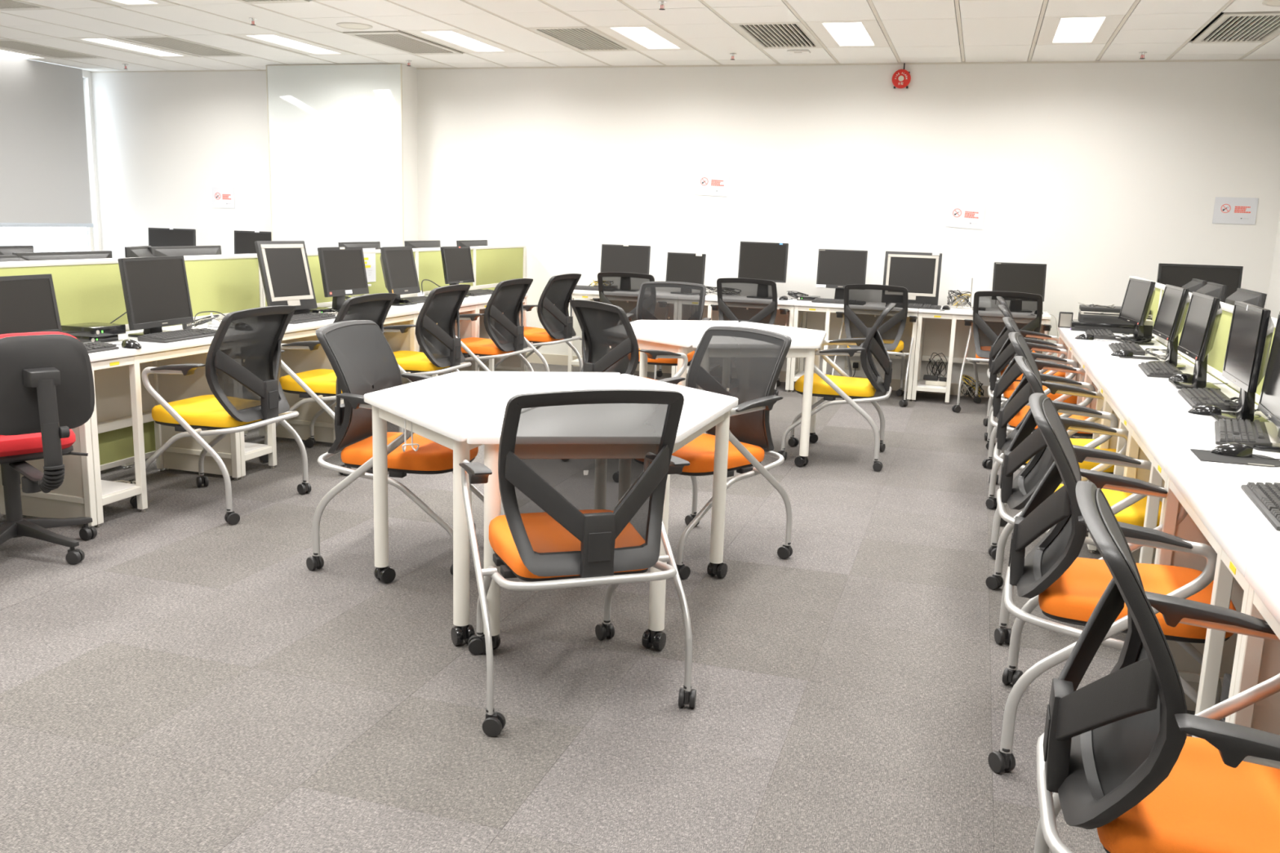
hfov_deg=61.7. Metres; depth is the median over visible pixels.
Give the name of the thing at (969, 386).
cable tangle
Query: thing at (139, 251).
monitor
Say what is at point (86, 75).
wall
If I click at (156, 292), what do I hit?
monitor
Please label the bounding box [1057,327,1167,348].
countertop
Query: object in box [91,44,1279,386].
wall
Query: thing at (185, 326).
handset
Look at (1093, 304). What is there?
cable tangle
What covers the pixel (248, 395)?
mesh chair
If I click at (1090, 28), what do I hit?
diffuser
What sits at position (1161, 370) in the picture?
keyboard
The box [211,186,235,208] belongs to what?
no smoking sign
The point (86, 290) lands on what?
divider
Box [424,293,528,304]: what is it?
countertop
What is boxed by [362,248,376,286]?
notice
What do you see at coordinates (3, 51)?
diffuser
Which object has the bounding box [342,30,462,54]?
ceiling vent
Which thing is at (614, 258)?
monitor
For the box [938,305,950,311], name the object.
computer mouse
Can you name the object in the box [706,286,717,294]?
cable tangle
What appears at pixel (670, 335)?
table
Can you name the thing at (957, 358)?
cable tray
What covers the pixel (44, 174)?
roller blind
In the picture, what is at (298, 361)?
office desk
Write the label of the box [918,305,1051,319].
countertop
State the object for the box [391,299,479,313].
countertop
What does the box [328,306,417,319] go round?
countertop
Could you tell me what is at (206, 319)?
cable tangle
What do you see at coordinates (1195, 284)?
monitor
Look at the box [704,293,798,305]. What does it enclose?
countertop
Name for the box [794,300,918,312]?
countertop
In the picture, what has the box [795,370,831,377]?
shelf
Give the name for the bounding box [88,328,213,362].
countertop
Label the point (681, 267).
monitor
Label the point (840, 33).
diffuser
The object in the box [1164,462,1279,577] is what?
countertop
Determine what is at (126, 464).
office desk
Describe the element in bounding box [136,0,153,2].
diffuser
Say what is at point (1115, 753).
mesh chair
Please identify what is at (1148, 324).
card reader
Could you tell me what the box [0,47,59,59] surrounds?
recessed light
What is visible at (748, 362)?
mesh chair
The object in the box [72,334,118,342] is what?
computer
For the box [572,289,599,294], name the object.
countertop
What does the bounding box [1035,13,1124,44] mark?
recessed light
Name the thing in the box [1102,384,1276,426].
countertop
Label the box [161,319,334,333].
countertop
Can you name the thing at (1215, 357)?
divider
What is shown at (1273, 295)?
wall
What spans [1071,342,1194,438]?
office desk
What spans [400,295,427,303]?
keyboard
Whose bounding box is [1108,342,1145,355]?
keyboard
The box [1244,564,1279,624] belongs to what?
countertop
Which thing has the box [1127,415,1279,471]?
countertop
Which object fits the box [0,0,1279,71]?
ceiling
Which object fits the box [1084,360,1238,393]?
countertop
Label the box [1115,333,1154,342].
cable tangle
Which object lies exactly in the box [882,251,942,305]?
monitor
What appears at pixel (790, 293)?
cable tangle
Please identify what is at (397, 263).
monitor
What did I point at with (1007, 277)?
monitor
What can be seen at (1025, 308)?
mesh chair
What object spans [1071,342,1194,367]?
countertop
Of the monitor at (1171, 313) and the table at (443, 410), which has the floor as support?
the table at (443, 410)
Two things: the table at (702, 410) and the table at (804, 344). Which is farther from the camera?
the table at (804, 344)
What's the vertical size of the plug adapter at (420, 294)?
0.063 m
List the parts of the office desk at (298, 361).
leg, shelf rail, leg, rail, panel, rail, leg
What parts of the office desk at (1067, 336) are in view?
leg, rail, leg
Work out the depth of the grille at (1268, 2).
6.36 m
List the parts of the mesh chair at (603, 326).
frame, armrest, frame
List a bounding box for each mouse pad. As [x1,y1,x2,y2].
[1118,355,1159,360]
[1190,448,1279,467]
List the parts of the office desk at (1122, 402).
leg, panel, rail, leg, leg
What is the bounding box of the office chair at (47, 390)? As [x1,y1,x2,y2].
[0,331,97,564]
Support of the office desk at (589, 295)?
on the floor
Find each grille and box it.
[339,24,369,28]
[1266,0,1279,5]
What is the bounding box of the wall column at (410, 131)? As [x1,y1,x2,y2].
[272,63,417,246]
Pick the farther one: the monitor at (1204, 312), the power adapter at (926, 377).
the power adapter at (926, 377)
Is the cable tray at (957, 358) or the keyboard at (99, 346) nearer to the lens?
the keyboard at (99, 346)
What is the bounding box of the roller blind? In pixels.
[0,54,93,226]
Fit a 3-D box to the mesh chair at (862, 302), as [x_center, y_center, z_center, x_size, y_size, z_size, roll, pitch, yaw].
[1.993,-0.719,9.073,0.658,0.986,0.667,5,12,18]
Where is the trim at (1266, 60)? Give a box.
[89,58,1279,72]
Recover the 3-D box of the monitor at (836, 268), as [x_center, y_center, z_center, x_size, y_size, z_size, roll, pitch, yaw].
[1.764,-1.318,9.393,0.420,0.454,0.180,4,11,13]
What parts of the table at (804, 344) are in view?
leg, leg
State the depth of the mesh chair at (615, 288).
9.47 m
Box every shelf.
[101,480,136,496]
[244,442,267,453]
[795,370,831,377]
[916,378,946,388]
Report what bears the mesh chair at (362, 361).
on the floor
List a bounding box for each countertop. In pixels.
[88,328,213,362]
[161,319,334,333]
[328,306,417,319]
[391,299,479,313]
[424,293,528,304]
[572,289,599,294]
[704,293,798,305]
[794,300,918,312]
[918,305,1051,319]
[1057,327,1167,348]
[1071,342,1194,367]
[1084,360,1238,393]
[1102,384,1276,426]
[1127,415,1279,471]
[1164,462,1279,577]
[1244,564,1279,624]
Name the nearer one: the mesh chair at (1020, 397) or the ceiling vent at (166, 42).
the mesh chair at (1020, 397)
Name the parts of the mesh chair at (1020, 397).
seat frame, frame, frame, frame, armrest, seat, armrest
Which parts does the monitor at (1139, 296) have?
casing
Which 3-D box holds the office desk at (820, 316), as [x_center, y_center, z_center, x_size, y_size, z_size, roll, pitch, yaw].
[1.894,-0.687,9.419,1.039,0.785,0.550,5,11,17]
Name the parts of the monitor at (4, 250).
casing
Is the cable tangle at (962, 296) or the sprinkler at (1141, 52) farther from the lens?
the cable tangle at (962, 296)
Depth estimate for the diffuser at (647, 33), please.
8.35 m
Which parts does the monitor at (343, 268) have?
casing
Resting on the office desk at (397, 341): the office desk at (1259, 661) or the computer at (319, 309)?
the computer at (319, 309)
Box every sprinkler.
[248,17,257,25]
[657,0,666,9]
[729,53,736,59]
[1138,51,1146,58]
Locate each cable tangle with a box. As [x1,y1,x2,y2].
[113,479,135,484]
[191,315,221,327]
[324,311,337,315]
[345,293,369,300]
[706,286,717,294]
[787,290,808,297]
[926,352,947,377]
[946,289,972,307]
[960,374,983,398]
[1077,302,1115,313]
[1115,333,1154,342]
[1144,348,1181,360]
[1228,396,1260,411]
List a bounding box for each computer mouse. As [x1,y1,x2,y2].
[121,339,142,348]
[399,298,413,304]
[778,295,796,300]
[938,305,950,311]
[1075,333,1117,341]
[1111,349,1165,359]
[1168,373,1227,383]
[1187,404,1270,420]
[1211,442,1279,459]
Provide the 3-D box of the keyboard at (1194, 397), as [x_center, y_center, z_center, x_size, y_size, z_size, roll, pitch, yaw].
[2.331,-0.118,4.413,0.160,0.032,0.445,6,12,19]
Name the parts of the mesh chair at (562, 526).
armrest, frame, seat, seat frame, frame, frame, armrest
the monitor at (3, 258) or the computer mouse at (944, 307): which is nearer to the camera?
the monitor at (3, 258)
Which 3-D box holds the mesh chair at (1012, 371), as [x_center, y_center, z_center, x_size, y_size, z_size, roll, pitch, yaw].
[2.236,-0.074,5.786,0.650,0.986,0.669,6,12,19]
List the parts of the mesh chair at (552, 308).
armrest, frame, seat frame, seat, frame, frame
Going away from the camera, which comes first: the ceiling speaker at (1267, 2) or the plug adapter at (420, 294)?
the ceiling speaker at (1267, 2)
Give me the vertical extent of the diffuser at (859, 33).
0.008 m
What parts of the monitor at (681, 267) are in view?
casing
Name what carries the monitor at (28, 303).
on the office desk at (75, 497)
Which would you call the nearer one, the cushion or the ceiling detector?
the cushion
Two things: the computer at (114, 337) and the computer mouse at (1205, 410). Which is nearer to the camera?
the computer mouse at (1205, 410)
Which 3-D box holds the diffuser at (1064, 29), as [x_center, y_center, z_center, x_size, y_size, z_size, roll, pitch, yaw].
[2.983,-2.779,7.495,0.132,0.008,1.005,5,11,17]
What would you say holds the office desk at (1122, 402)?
on the floor
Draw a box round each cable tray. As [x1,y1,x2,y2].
[97,411,154,433]
[822,348,908,359]
[921,355,1008,364]
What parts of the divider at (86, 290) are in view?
rail, fabric panel, fabric panel, post, post, fabric panel, rail, post, post, rail, fabric panel, post, post, fabric panel, fabric panel, rail, post, post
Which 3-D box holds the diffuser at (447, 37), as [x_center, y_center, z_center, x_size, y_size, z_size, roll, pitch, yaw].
[-1.508,-3.189,8.853,0.132,0.008,1.005,5,11,17]
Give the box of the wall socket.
[844,360,860,370]
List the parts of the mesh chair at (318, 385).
armrest, seat frame, seat, frame, frame, frame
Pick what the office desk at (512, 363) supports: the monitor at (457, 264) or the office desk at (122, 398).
the monitor at (457, 264)
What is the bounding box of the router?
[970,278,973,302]
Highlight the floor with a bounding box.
[0,362,1195,852]
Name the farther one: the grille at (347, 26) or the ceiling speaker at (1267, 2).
the grille at (347, 26)
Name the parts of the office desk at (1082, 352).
leg, panel, leg, rail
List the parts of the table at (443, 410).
leg, leg, leg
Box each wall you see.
[81,69,102,250]
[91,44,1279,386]
[1266,213,1279,318]
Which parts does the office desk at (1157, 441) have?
leg, panel, rail, leg, leg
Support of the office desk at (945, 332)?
on the floor
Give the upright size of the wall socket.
0.086 m
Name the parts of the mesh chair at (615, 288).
armrest, frame, frame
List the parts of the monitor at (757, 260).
casing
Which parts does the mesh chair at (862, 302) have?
frame, armrest, seat, seat frame, frame, frame, armrest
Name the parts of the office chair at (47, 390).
leg, leg, tension knob, seat, bracket plate, clamp knob, leg, leg, height knob, lever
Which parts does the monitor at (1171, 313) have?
casing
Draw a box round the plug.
[853,362,858,377]
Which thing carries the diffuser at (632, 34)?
attached to the recessed light at (641, 37)
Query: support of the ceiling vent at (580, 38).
in the ceiling
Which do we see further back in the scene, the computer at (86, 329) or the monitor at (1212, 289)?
the monitor at (1212, 289)
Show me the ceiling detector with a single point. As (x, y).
(789, 51)
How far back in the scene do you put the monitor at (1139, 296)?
6.65 m
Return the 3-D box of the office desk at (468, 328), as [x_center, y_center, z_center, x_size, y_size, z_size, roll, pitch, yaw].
[-1.667,-0.533,8.024,0.550,0.785,0.956,5,11,17]
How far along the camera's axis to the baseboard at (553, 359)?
10.30 m
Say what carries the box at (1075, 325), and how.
on the office desk at (1067, 336)
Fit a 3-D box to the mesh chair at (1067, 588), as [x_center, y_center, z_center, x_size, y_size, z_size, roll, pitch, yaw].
[1.381,0.436,3.015,0.669,0.986,0.675,6,12,20]
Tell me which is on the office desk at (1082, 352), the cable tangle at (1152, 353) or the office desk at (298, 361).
the cable tangle at (1152, 353)
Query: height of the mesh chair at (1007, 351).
0.986 m
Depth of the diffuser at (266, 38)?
9.32 m
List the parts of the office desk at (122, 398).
leg, shelf rail, panel, leg, rail, leg, panel, rail, leg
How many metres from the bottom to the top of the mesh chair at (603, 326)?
0.986 m
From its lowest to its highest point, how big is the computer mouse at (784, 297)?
0.036 m
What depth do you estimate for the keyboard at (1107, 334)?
6.96 m
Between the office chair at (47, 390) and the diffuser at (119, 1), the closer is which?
the office chair at (47, 390)
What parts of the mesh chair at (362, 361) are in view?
armrest, frame, frame, seat frame, seat, armrest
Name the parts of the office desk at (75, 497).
leg, rail, panel, leg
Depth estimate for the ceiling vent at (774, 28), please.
8.09 m
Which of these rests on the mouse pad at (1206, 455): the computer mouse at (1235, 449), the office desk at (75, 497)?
the computer mouse at (1235, 449)
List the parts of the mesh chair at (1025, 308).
frame, armrest, seat frame, seat, frame, armrest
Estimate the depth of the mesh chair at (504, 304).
7.93 m
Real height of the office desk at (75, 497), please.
0.785 m
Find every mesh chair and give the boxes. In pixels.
[129,305,311,524]
[258,293,403,475]
[306,320,484,575]
[383,284,471,384]
[443,278,533,374]
[458,389,696,737]
[493,273,582,372]
[569,299,688,380]
[592,271,662,379]
[626,281,711,375]
[658,326,792,579]
[710,277,790,395]
[777,302,895,471]
[831,284,917,406]
[951,290,1051,413]
[982,296,1066,440]
[982,304,1078,469]
[985,316,1095,509]
[985,355,1162,644]
[987,392,1235,773]
[988,332,1118,559]
[1033,480,1279,852]
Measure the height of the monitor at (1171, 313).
0.413 m
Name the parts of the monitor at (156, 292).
casing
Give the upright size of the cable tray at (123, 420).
0.045 m
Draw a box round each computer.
[61,322,125,337]
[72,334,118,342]
[310,306,333,313]
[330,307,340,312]
[796,295,820,301]
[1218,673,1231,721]
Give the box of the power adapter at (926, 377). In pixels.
[923,374,946,381]
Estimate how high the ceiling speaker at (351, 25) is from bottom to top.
0.010 m
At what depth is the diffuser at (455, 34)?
8.79 m
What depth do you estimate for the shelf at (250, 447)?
5.97 m
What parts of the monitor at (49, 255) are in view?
casing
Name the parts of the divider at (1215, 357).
rail, fabric panel, post, fabric panel, fabric panel, rail, fabric panel, fabric panel, rail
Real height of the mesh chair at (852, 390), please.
0.986 m
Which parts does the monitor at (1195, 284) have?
casing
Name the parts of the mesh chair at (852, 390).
seat, seat frame, armrest, frame, armrest, frame, frame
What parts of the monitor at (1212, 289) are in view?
casing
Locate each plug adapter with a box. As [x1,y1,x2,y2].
[206,312,217,324]
[417,290,424,296]
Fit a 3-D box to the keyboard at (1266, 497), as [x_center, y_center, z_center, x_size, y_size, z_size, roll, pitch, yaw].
[1.629,0.197,2.670,0.160,0.032,0.445,6,12,19]
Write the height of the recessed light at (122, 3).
0.030 m
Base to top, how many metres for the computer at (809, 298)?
0.036 m
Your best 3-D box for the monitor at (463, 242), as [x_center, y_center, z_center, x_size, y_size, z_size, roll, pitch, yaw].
[-1.554,-1.544,10.102,0.180,0.416,0.600,5,11,17]
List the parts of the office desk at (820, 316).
leg, shelf rail, leg, leg, rail, panel, leg, panel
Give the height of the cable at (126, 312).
0.176 m
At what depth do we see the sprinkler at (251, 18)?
8.04 m
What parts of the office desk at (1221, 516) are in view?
leg, rail, panel, rail, leg, leg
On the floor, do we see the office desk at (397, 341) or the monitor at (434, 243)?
the office desk at (397, 341)
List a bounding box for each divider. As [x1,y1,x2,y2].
[0,244,525,471]
[1128,275,1277,404]
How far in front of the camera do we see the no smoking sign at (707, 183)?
9.87 m
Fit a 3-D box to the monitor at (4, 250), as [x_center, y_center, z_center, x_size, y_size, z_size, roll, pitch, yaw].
[-3.353,-0.764,5.779,0.180,0.415,0.250,5,11,17]
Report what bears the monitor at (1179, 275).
on the office desk
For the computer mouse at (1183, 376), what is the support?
on the office desk at (1098, 373)
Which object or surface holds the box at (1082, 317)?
on the box at (1075, 325)
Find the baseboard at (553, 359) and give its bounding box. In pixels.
[525,352,992,397]
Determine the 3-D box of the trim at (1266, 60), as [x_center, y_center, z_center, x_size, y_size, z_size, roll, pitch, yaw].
[-2.288,-2.286,4.174,11.670,0.014,12.450,5,11,17]
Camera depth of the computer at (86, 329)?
5.08 m
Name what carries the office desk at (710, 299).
on the floor
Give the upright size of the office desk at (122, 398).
0.785 m
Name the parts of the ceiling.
rail, rail, rail, rail, rail, rail, rail, rail, rail, rail, rail, rail, rail, rail, rail, rail, rail, rail, rail, rail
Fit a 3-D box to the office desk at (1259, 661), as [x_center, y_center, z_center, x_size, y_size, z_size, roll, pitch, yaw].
[1.352,0.786,1.732,0.550,0.785,1.049,5,11,17]
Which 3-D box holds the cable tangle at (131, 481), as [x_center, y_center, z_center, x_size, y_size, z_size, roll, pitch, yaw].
[-2.642,0.307,5.422,0.171,0.047,0.285,5,11,17]
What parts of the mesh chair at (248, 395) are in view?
armrest, frame, seat, seat frame, frame, frame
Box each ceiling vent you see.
[0,0,53,10]
[0,38,107,59]
[114,35,252,57]
[235,0,309,4]
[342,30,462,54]
[526,26,635,51]
[729,21,823,48]
[1191,11,1279,43]
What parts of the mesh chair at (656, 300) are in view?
armrest, seat, frame, armrest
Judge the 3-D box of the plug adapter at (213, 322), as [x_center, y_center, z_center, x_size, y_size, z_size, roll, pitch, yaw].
[-2.427,-0.612,6.076,0.040,0.063,0.044,5,11,17]
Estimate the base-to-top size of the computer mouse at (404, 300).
0.036 m
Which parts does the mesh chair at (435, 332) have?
frame, armrest, seat, seat frame, frame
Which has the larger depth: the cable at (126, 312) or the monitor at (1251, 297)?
the monitor at (1251, 297)
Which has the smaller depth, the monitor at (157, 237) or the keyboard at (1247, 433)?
the keyboard at (1247, 433)
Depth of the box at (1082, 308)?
7.36 m
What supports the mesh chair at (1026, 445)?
on the floor
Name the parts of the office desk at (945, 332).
leg, leg, shelf rail, power strip, leg, panel, rail, leg, leg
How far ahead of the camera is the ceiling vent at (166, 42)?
9.60 m
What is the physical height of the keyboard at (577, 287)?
0.032 m
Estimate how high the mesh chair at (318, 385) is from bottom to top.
0.986 m
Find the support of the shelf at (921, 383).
attached to the office desk at (945, 332)
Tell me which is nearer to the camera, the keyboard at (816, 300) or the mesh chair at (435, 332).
the mesh chair at (435, 332)
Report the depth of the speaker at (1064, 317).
7.61 m
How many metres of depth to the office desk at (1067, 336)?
6.89 m
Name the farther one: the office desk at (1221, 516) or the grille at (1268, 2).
the grille at (1268, 2)
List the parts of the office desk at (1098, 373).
leg, panel, leg, rail, leg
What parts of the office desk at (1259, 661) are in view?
leg, panel, rail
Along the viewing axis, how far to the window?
11.50 m
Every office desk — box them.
[0,418,97,526]
[88,328,240,527]
[120,462,129,469]
[161,319,336,479]
[328,306,417,404]
[391,299,479,377]
[424,293,528,371]
[568,289,687,377]
[675,293,803,391]
[789,300,918,401]
[911,305,1051,404]
[1057,327,1167,377]
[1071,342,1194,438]
[1078,360,1238,551]
[1088,384,1276,553]
[1124,415,1279,564]
[1156,462,1279,737]
[1229,564,1279,735]
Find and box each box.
[1070,319,1133,333]
[1077,311,1151,325]
[1079,304,1151,315]
[1079,308,1152,318]
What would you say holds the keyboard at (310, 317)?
on the office desk at (298, 361)
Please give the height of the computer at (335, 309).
0.026 m
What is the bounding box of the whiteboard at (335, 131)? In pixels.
[266,63,404,252]
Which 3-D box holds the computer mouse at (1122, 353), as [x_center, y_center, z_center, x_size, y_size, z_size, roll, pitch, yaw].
[2.763,-0.398,5.909,0.307,0.036,0.068,7,12,27]
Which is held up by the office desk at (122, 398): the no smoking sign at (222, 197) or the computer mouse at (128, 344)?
the computer mouse at (128, 344)
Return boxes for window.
[0,80,93,252]
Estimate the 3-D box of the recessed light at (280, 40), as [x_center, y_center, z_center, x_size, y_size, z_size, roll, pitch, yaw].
[-2.987,-3.323,9.300,0.490,0.030,1.142,5,11,17]
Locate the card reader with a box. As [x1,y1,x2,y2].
[1143,319,1153,341]
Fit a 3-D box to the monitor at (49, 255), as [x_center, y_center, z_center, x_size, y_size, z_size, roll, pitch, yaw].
[-2.987,-0.713,5.617,0.180,0.400,0.600,6,12,19]
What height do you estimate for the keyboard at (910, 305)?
0.032 m
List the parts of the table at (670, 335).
leg, leg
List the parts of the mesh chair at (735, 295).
armrest, frame, frame, armrest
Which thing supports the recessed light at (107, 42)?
in the ceiling
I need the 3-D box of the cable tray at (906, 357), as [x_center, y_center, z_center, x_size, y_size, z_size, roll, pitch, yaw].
[1.959,-0.657,9.641,0.960,0.045,0.044,5,11,17]
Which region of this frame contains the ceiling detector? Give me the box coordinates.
[786,49,810,53]
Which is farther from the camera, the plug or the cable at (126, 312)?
the plug
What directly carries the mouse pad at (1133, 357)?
on the office desk at (1082, 352)
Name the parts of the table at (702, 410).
leg, leg, leg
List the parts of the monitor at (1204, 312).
casing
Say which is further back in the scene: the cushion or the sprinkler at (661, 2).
the sprinkler at (661, 2)
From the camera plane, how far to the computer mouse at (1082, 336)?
6.80 m
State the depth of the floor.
3.40 m
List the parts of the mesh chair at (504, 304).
armrest, frame, seat, seat frame, frame, frame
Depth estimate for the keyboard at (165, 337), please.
5.33 m
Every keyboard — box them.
[81,341,119,353]
[137,328,217,343]
[288,312,335,324]
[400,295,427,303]
[466,288,493,296]
[573,284,598,290]
[811,297,844,304]
[907,302,941,310]
[1084,328,1115,340]
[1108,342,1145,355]
[1137,361,1182,377]
[1177,387,1237,411]
[1214,418,1279,447]
[1240,481,1279,530]
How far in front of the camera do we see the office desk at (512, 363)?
9.33 m
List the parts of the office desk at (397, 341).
panel, rail, leg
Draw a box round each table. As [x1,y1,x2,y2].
[364,371,620,645]
[466,373,737,654]
[609,320,738,391]
[692,321,826,466]
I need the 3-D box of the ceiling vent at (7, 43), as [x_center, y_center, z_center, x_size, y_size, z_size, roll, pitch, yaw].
[-5.678,-3.611,10.107,0.537,0.115,1.150,5,11,17]
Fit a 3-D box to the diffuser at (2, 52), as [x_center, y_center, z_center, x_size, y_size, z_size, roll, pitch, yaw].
[-6.276,-3.624,10.295,0.132,0.008,1.005,5,11,17]
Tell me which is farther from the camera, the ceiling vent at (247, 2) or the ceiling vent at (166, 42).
the ceiling vent at (166, 42)
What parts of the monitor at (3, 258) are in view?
casing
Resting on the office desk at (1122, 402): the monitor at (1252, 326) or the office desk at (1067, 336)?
the monitor at (1252, 326)
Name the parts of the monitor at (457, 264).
casing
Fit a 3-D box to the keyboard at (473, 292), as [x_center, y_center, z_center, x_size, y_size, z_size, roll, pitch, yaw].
[-1.350,-1.121,8.963,0.160,0.032,0.445,6,12,19]
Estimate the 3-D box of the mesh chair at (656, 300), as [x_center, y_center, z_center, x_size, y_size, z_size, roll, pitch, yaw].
[0.180,-0.569,7.992,0.710,0.986,0.687,5,11,15]
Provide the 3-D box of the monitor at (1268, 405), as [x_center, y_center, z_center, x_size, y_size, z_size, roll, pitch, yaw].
[2.100,-0.138,3.469,0.180,0.415,0.480,6,12,21]
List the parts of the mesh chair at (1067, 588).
frame, frame, frame, seat frame, armrest, armrest, seat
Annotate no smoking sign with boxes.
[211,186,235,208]
[694,170,729,196]
[945,201,986,229]
[1212,196,1258,224]
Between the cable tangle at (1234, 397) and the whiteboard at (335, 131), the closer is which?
the cable tangle at (1234, 397)
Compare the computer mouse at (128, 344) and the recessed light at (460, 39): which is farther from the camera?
the recessed light at (460, 39)
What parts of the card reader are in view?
lid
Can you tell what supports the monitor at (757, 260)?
on the office desk at (710, 299)
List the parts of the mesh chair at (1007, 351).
seat frame, frame, frame, frame, seat, armrest, armrest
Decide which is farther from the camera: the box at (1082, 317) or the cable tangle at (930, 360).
the cable tangle at (930, 360)
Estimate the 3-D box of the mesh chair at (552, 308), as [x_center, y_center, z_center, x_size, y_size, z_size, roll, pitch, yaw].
[-0.877,-0.804,9.027,0.682,0.986,0.705,7,12,23]
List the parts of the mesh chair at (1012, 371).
frame, seat frame, frame, frame, seat, armrest, armrest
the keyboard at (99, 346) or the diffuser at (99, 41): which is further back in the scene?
the diffuser at (99, 41)
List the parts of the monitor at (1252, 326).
casing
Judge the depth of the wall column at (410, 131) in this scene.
10.57 m
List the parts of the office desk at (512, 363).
leg, leg, panel, rail, rail, leg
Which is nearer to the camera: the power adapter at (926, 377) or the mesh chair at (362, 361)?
the mesh chair at (362, 361)
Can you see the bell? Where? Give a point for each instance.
(901, 78)
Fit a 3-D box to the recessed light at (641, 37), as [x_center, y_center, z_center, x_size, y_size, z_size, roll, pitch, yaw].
[0.055,-3.045,8.380,0.490,0.030,1.142,5,11,17]
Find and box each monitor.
[0,244,33,254]
[0,254,27,262]
[0,273,62,334]
[12,250,112,261]
[117,255,193,337]
[124,245,154,257]
[148,227,195,246]
[148,245,221,257]
[234,230,271,253]
[254,240,317,315]
[317,246,368,307]
[337,241,380,249]
[380,246,420,306]
[404,240,440,248]
[440,246,474,297]
[456,240,487,246]
[600,244,650,274]
[665,252,706,284]
[737,241,788,283]
[816,248,867,299]
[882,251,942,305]
[991,262,1046,302]
[1115,277,1155,345]
[1147,284,1190,369]
[1156,263,1243,302]
[1168,291,1222,391]
[1181,278,1207,293]
[1195,281,1226,302]
[1209,301,1274,422]
[1225,288,1266,307]
[1253,314,1279,452]
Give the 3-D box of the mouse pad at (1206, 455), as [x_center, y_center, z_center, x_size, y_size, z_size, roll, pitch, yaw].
[1.836,0.098,3.290,0.240,0.004,0.180,5,11,17]
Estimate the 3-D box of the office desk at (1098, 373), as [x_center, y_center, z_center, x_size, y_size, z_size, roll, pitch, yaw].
[2.484,0.135,5.279,0.550,0.785,0.949,5,11,17]
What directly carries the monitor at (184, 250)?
on the office desk
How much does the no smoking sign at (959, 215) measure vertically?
0.231 m
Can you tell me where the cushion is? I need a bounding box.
[0,331,79,340]
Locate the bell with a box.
[892,62,911,88]
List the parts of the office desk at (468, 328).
leg, panel, rail, leg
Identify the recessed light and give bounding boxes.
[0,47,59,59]
[62,36,199,57]
[97,0,178,7]
[229,32,355,55]
[403,28,519,53]
[592,24,695,50]
[804,19,889,48]
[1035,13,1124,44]
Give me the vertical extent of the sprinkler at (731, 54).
0.048 m
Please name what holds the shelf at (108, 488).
attached to the office desk at (122, 398)
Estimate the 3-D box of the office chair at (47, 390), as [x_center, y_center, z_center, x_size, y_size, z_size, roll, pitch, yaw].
[-2.460,0.076,4.291,0.807,0.959,0.668,5,11,17]
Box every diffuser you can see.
[0,49,37,57]
[0,50,32,57]
[88,38,171,55]
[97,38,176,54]
[118,0,142,3]
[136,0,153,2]
[250,35,328,53]
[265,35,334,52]
[426,31,488,50]
[440,31,500,49]
[613,26,664,47]
[630,26,677,47]
[823,22,857,44]
[843,22,873,44]
[1053,17,1082,41]
[1072,17,1104,40]
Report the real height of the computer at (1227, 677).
0.341 m
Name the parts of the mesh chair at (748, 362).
armrest, frame, seat, seat frame, frame, armrest, frame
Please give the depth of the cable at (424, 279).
8.33 m
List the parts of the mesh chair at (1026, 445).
frame, seat frame, frame, frame, armrest, armrest, seat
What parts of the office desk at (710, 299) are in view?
leg, panel, rail, leg, panel, leg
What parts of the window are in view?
pane, frame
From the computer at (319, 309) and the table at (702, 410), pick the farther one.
the computer at (319, 309)
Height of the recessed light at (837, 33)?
0.030 m
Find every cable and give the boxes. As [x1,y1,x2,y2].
[110,311,126,323]
[193,311,225,325]
[421,279,440,293]
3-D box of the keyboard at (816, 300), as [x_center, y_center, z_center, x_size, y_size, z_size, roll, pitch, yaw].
[1.718,-1.081,9.270,0.445,0.032,0.160,6,12,19]
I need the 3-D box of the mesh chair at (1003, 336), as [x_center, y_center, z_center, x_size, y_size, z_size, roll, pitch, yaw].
[2.813,-0.410,7.618,0.679,0.986,0.688,5,11,17]
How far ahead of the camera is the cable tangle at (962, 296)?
9.11 m
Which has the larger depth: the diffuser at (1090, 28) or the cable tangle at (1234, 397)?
the diffuser at (1090, 28)
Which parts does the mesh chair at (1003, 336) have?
seat frame, frame, frame, frame, seat, armrest, armrest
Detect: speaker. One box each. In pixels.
[336,22,373,29]
[1057,311,1073,328]
[1262,0,1279,6]
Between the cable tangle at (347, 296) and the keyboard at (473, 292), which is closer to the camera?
the cable tangle at (347, 296)
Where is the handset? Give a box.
[182,322,192,329]
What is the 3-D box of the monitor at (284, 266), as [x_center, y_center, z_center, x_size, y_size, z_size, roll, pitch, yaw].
[-2.135,-0.880,6.449,0.148,0.465,0.385,7,12,26]
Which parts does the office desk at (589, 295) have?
leg, shelf rail, rail, leg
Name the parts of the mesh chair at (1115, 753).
seat frame, frame, frame, seat, armrest, armrest, frame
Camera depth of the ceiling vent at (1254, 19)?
7.24 m
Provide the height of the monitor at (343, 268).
0.422 m

